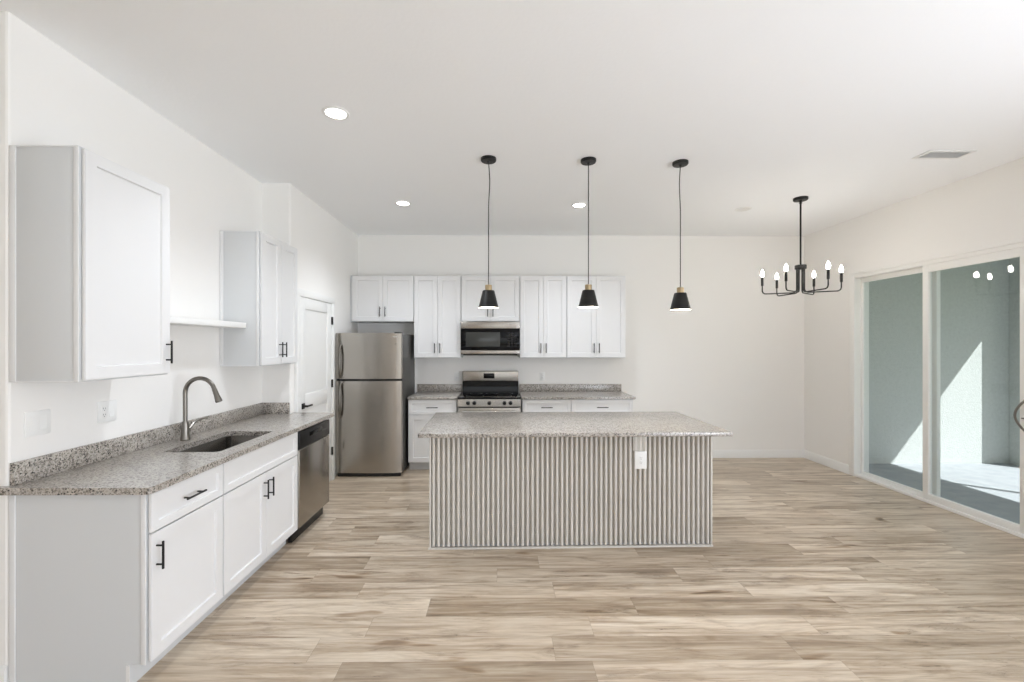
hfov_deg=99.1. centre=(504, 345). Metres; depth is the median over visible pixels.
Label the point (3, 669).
baseboard
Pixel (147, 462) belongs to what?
countertop
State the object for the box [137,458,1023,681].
floor
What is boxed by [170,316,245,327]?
floating shelf
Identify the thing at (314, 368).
door
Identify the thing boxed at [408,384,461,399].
countertop
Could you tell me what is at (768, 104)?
ceiling
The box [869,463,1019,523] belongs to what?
floor
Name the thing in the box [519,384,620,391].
backsplash
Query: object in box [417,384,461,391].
backsplash
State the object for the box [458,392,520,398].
cooktop
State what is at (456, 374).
wall plate
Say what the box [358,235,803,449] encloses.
wall
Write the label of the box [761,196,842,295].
chandelier
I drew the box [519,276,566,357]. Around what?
upper cabinet
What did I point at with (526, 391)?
countertop
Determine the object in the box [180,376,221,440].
faucet
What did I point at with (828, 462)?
baseboard
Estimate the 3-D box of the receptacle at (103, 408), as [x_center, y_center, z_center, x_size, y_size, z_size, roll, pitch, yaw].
[-2.226,0.372,2.428,0.003,0.066,0.033,0,0,0]
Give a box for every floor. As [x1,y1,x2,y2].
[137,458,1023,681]
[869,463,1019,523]
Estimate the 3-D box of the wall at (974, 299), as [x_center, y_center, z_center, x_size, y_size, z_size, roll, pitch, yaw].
[5.685,0.164,5.913,2.702,2.830,0.200,0,0,0]
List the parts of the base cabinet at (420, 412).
door, drawer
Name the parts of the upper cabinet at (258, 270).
door, door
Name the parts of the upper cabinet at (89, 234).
door, handle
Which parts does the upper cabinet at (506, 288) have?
door, door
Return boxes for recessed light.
[322,106,349,119]
[395,200,410,205]
[571,202,586,207]
[735,206,751,211]
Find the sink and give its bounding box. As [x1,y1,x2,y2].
[179,435,261,451]
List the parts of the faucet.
lever, spout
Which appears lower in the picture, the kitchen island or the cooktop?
the kitchen island
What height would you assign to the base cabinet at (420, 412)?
0.882 m
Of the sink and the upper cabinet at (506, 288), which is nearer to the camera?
the sink
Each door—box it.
[294,288,334,481]
[849,238,1023,538]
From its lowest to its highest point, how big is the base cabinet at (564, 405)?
0.882 m
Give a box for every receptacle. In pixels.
[101,406,106,417]
[639,456,642,464]
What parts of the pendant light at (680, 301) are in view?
cord, lamp shade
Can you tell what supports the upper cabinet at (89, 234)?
attached to the wall at (49, 96)
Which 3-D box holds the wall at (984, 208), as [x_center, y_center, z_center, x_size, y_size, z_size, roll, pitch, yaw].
[4.272,0.024,0.770,0.200,3.050,10.475,0,0,0]
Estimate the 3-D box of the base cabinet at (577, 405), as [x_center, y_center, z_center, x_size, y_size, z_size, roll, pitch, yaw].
[1.205,1.108,5.651,0.762,0.882,0.663,0,0,0]
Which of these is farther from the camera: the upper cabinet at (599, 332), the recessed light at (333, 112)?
the upper cabinet at (599, 332)
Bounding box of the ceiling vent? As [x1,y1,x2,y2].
[912,150,976,158]
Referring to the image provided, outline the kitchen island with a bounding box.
[428,436,712,549]
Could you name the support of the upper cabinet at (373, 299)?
attached to the wall at (733, 361)
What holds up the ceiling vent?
in the ceiling
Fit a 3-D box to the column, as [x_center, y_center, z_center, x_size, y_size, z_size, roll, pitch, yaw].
[6.888,0.164,5.657,0.300,2.830,0.330,0,0,0]
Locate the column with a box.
[1009,257,1019,465]
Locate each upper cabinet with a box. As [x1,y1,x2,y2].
[9,145,172,381]
[219,231,296,365]
[350,276,413,322]
[414,276,462,357]
[461,276,519,321]
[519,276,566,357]
[567,276,624,357]
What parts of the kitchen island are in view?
panel, trim, panel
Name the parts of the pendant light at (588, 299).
lamp shade, cord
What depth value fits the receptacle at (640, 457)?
3.34 m
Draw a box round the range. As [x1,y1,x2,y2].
[458,371,520,411]
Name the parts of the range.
handle, oven door, control panel, panel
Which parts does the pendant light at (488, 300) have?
lamp shade, cord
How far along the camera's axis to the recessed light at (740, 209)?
4.81 m
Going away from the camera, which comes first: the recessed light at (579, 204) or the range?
the recessed light at (579, 204)
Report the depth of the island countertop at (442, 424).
3.48 m
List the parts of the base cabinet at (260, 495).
door, handle, handle, door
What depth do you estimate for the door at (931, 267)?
4.28 m
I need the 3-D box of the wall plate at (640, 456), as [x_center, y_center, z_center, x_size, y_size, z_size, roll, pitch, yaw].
[1.047,0.881,3.340,0.092,0.135,0.010,0,0,-2]
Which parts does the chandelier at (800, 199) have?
arm, arm, arm, rod, arm, arm, arm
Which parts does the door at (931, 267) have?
fixed panel, sliding panel, handle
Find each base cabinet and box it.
[9,464,222,681]
[207,432,297,615]
[408,399,457,468]
[520,399,570,411]
[571,399,632,411]
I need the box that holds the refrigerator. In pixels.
[336,332,414,475]
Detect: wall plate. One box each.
[24,409,50,437]
[97,400,116,422]
[454,372,458,380]
[540,372,544,380]
[635,451,646,468]
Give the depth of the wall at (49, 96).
2.74 m
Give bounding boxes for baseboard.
[0,666,7,681]
[712,450,803,457]
[804,450,848,473]
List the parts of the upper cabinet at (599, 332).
door, door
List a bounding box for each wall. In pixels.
[0,11,357,681]
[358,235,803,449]
[804,157,1023,471]
[869,259,1008,463]
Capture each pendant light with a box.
[479,155,498,308]
[578,156,597,307]
[670,159,690,310]
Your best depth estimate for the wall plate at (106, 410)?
2.44 m
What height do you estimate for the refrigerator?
1.702 m
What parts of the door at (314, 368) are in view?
handle, panel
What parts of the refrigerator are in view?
handle, handle, fridge door, freezer door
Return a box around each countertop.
[0,402,333,494]
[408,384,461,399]
[418,412,731,437]
[519,384,635,399]
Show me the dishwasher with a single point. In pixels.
(313, 441)
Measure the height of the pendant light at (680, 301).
1.212 m
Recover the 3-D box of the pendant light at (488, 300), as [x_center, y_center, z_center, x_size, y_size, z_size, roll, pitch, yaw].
[-0.125,-0.901,3.509,0.162,1.201,0.162,0,0,0]
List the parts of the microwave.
door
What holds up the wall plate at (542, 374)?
attached to the wall at (733, 361)
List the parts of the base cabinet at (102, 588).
handle, drawer, door, handle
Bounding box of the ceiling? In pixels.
[0,0,1023,235]
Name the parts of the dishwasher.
door, control panel, pocket handle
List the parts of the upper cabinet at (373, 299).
door, door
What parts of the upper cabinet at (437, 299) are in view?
door, door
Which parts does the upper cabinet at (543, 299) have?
door, door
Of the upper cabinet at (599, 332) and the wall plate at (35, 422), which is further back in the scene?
the upper cabinet at (599, 332)
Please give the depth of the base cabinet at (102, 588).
1.97 m
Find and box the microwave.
[461,322,519,354]
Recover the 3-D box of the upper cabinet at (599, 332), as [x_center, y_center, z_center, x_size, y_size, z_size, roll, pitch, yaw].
[1.198,-0.366,5.803,0.766,1.068,0.359,0,0,0]
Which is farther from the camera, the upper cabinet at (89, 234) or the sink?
the sink
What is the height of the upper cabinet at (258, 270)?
1.068 m
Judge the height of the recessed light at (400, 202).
0.008 m
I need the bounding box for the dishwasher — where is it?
[288,419,328,542]
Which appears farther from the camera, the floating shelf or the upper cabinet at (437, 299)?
the upper cabinet at (437, 299)
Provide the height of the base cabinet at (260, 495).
0.882 m
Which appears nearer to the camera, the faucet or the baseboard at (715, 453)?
the faucet
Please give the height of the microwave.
0.432 m
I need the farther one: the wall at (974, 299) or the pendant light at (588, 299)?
the wall at (974, 299)
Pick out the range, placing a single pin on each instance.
(482, 391)

